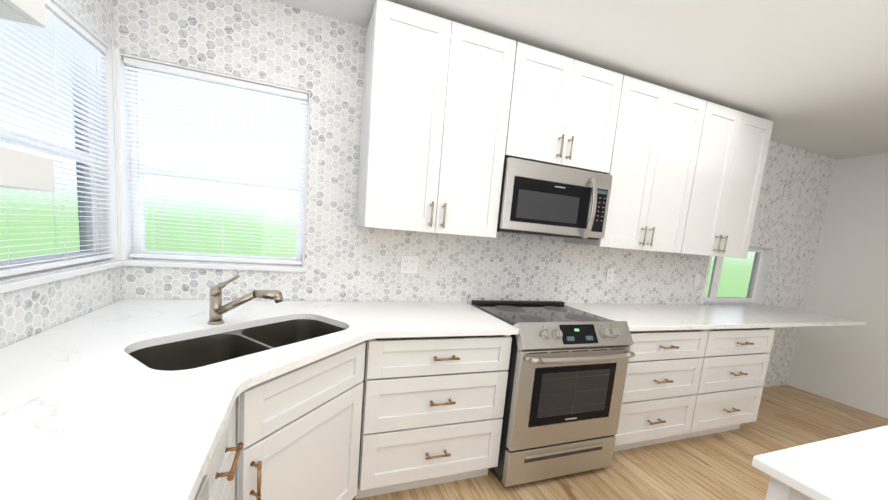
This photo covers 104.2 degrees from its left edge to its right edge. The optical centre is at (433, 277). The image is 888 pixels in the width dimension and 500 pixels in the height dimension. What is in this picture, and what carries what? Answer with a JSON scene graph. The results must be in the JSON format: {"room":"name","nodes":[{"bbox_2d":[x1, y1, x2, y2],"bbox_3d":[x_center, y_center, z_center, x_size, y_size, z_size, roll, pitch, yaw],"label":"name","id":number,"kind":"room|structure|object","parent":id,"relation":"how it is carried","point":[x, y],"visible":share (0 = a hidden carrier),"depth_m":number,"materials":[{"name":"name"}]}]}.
{"room":"kitchen","nodes":[
{"label":"kitchen","id":0,"kind":"room"},
{"bbox_2d":[0,0,121,348],"bbox_3d":[-0.678,0.195,-0.932,0.150,2.480,5.600,2,8,-20],"label":"wall","id":1,"kind":"structure","parent":0,"point":[25,313],"depth_m":1.33,"materials":[{"name":"tile"}]},
{"bbox_2d":[0,0,45,27],"bbox_3d":[-0.686,-0.493,-0.254,0.247,0.084,2.270,2,8,-20],"label":"floating shelf","id":2,"kind":"object","parent":1,"relation":"attached to","point":[31,12],"visible":1,"depth_m":0.81,"materials":[{"name":"white paint"}]},
{"bbox_2d":[0,146,54,191],"bbox_3d":[-0.719,-0.101,-0.204,0.247,0.084,2.270,2,8,-20],"label":"floating shelf","id":3,"kind":"object","parent":1,"relation":"attached to","point":[23,170],"visible":1,"depth_m":0.80,"materials":[{"name":"white paint"}]},
{"bbox_2d":[0,0,122,293],"bbox_3d":[-1.448,-0.508,1.278,0.163,1.016,0.753,2,8,-20],"label":"window","id":4,"kind":"structure","parent":1,"relation":"in","point":[94,154],"depth_m":1.37,"materials":[{"name":"white plastic"}]},
{"bbox_2d":[113,0,836,386],"bbox_3d":[1.257,-0.119,2.804,6.325,2.480,0.150,2,8,-20],"label":"wall","id":5,"kind":"structure","parent":0,"point":[321,60],"depth_m":2.09,"materials":[{"name":"tile"}]},
{"bbox_2d":[115,48,309,271],"bbox_3d":[-1.133,-0.552,1.863,0.862,1.008,0.163,2,8,-20],"label":"window","id":6,"kind":"structure","parent":5,"relation":"in","point":[131,71],"depth_m":1.80,"materials":[{"name":"white plastic"}]},
{"bbox_2d":[400,256,418,273],"bbox_3d":[-0.156,-0.079,2.212,0.116,0.115,0.010,2,8,-20],"label":"duplex electrical outlet","id":7,"kind":"object","parent":5,"relation":"attached to","point":[409,264],"visible":1,"depth_m":2.21,"materials":[{"name":"white plastic"}]},
{"bbox_2d":[356,0,516,237],"bbox_3d":[-0.003,-0.791,1.953,0.765,1.068,0.386,2,8,-20],"label":"upper cabinet","id":8,"kind":"object","parent":5,"relation":"attached to","point":[436,95],"visible":1,"depth_m":1.80,"materials":[{"name":"white paint"}]},
{"bbox_2d":[504,42,622,173],"bbox_3d":[0.739,-0.998,2.188,0.769,0.598,0.386,2,8,-20],"label":"upper cabinet","id":9,"kind":"object","parent":5,"relation":"attached to","point":[563,111],"visible":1,"depth_m":2.03,"materials":[{"name":"white paint"}]},
{"bbox_2d":[497,157,612,239],"bbox_3d":[0.706,-0.477,2.227,0.760,0.410,0.444,2,8,-20],"label":"over-the-range microwave","id":10,"kind":"object","parent":9,"relation":"attached to","point":[540,199],"visible":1,"depth_m":2.06,"materials":[{"name":"grey metal"}]},
{"bbox_2d":[606,268,613,281],"bbox_3d":[1.426,-0.015,2.791,0.070,0.115,0.010,2,8,-20],"label":"duplex electrical outlet","id":11,"kind":"object","parent":5,"relation":"attached to","point":[610,274],"visible":1,"depth_m":2.79,"materials":[{"name":"white plastic"}]},
{"bbox_2d":[564,75,706,252],"bbox_3d":[1.446,-0.739,2.483,0.771,1.068,0.386,2,8,-20],"label":"upper cabinet","id":12,"kind":"object","parent":5,"relation":"attached to","point":[658,130],"visible":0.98,"depth_m":2.34,"materials":[{"name":"white paint"}]},
{"bbox_2d":[693,274,700,285],"bbox_3d":[2.402,0.028,3.149,0.070,0.115,0.011,2,8,-20],"label":"rocker light switch","id":13,"kind":"object","parent":5,"relation":"attached to","point":[696,279],"visible":1,"depth_m":3.14,"materials":[{"name":"white plastic"}]},
{"bbox_2d":[681,101,772,258],"bbox_3d":[2.172,-0.712,2.748,0.771,1.068,0.386,2,8,-20],"label":"upper cabinet","id":14,"kind":"object","parent":5,"relation":"attached to","point":[729,168],"visible":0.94,"depth_m":2.60,"materials":[{"name":"white paint"}]},
{"bbox_2d":[700,246,773,303],"bbox_3d":[2.934,-0.048,3.412,0.951,0.607,0.151,2,8,-20],"label":"pass-through window","id":15,"kind":"structure","parent":5,"relation":"in","point":[762,258],"depth_m":3.52,"materials":[{"name":"white plastic"}]},
{"bbox_2d":[271,0,887,158],"bbox_3d":[2.326,-0.975,-0.035,6.325,0.100,5.900,2,8,-20],"label":"ceiling","id":16,"kind":"structure","parent":0,"point":[809,75],"depth_m":1.86,"materials":[{"name":"white paint"}]},
{"bbox_2d":[352,385,887,499],"bbox_3d":[2.115,1.576,0.290,6.325,0.100,5.900,2,8,-20],"label":"floor","id":17,"kind":"structure","parent":0,"point":[716,466],"depth_m":2.24,"materials":[{"name":"brown wood"}]},
{"bbox_2d":[194,475,208,499],"bbox_3d":[-0.657,0.848,0.345,0.606,0.872,0.598,2,8,-20],"label":"dishwasher","id":18,"kind":"object","parent":17,"relation":"on","point":[202,493],"visible":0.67,"depth_m":0.65,"materials":[{"name":"grey metal"}]},
{"bbox_2d":[204,400,243,499],"bbox_3d":[-0.823,0.770,0.791,0.659,0.886,0.357,2,8,-20],"label":"base cabinet","id":19,"kind":"object","parent":17,"relation":"on","point":[221,469],"visible":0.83,"depth_m":0.89,"materials":[{"name":"white paint"}]},
{"bbox_2d":[234,406,235,479],"bbox_3d":[-0.923,0.741,0.955,0.655,0.886,0.018,2,8,-20],"label":"base cabinet","id":20,"kind":"object","parent":17,"relation":"on","point":[235,433],"depth_m":1.03,"materials":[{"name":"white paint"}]},
{"bbox_2d":[0,299,518,499],"bbox_3d":[-0.231,0.350,0.846,1.914,0.029,2.629,2,8,-20],"label":"countertop","id":21,"kind":"structure","parent":20,"relation":"on","point":[91,408],"depth_m":0.90,"materials":[{"name":"white stone"}]},
{"bbox_2d":[129,319,345,370],"bbox_3d":[-0.719,0.362,1.394,0.402,0.212,0.792,9,8,31],"label":"sink basin","id":22,"kind":"object","parent":21,"relation":"in","point":[196,352],"visible":0.25,"depth_m":1.43,"materials":[{"name":"black metal"}]},
{"bbox_2d":[207,275,283,324],"bbox_3d":[-0.802,0.099,1.475,0.301,0.215,0.130,2,8,-20],"label":"faucet","id":23,"kind":"object","parent":21,"relation":"on","point":[217,309],"visible":1,"depth_m":1.46,"materials":[{"name":"silver metal"}]},
{"bbox_2d":[235,342,365,499],"bbox_3d":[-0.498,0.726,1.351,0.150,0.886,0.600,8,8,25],"label":"base cabinet","id":24,"kind":"object","parent":17,"relation":"on","point":[298,431],"visible":0.96,"depth_m":1.28,"materials":[{"name":"white paint"}]},
{"bbox_2d":[355,335,511,498],"bbox_3d":[-0.071,0.677,2.014,0.761,0.886,0.656,2,8,-20],"label":"base cabinet","id":25,"kind":"object","parent":17,"relation":"on","point":[432,410],"visible":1,"depth_m":1.73,"materials":[{"name":"white paint"}]},
{"bbox_2d":[471,300,634,486],"bbox_3d":[0.684,0.685,2.204,0.759,0.946,0.698,2,8,-20],"label":"range oven","id":26,"kind":"object","parent":17,"relation":"on","point":[567,370],"visible":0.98,"depth_m":1.93,"materials":[{"name":"grey metal"}]},
{"bbox_2d":[613,329,707,451],"bbox_3d":[1.381,0.730,2.545,0.782,0.886,0.656,2,8,-20],"label":"base cabinet","id":27,"kind":"object","parent":17,"relation":"on","point":[664,368],"visible":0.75,"depth_m":2.28,"materials":[{"name":"white paint"}]},
{"bbox_2d":[564,304,865,330],"bbox_3d":[2.361,0.311,2.840,2.799,0.029,0.642,2,8,-20],"label":"countertop","id":28,"kind":"structure","parent":27,"relation":"on","point":[646,317],"depth_m":2.67,"materials":[{"name":"white stone"}]},
{"bbox_2d":[674,328,774,440],"bbox_3d":[2.108,0.756,2.811,0.761,0.886,0.656,2,8,-20],"label":"base cabinet","id":29,"kind":"object","parent":17,"relation":"on","point":[732,376],"visible":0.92,"depth_m":2.54,"materials":[{"name":"white paint"}]},
{"bbox_2d":[765,481,803,499],"bbox_3d":[1.635,1.074,0.011,1.110,0.886,2.220,2,8,-20],"label":"kitchen island","id":30,"kind":"object","parent":17,"relation":"on","point":[774,492],"depth_m":0.78,"materials":[{"name":"white wood"}]},
{"bbox_2d":[752,425,887,499],"bbox_3d":[1.676,0.622,-0.055,1.150,0.030,2.300,2,8,-20],"label":"island countertop","id":31,"kind":"structure","parent":30,"relation":"on","point":[854,466],"depth_m":0.79,"materials":[{"name":"white stone"}]},
{"bbox_2d":[787,153,887,418],"bbox_3d":[5.119,0.406,1.187,0.150,2.480,5.600,2,8,-20],"label":"wall","id":32,"kind":"structure","parent":0,"point":[847,365],"depth_m":3.48,"materials":[{"name":"white paint"}]}
]}

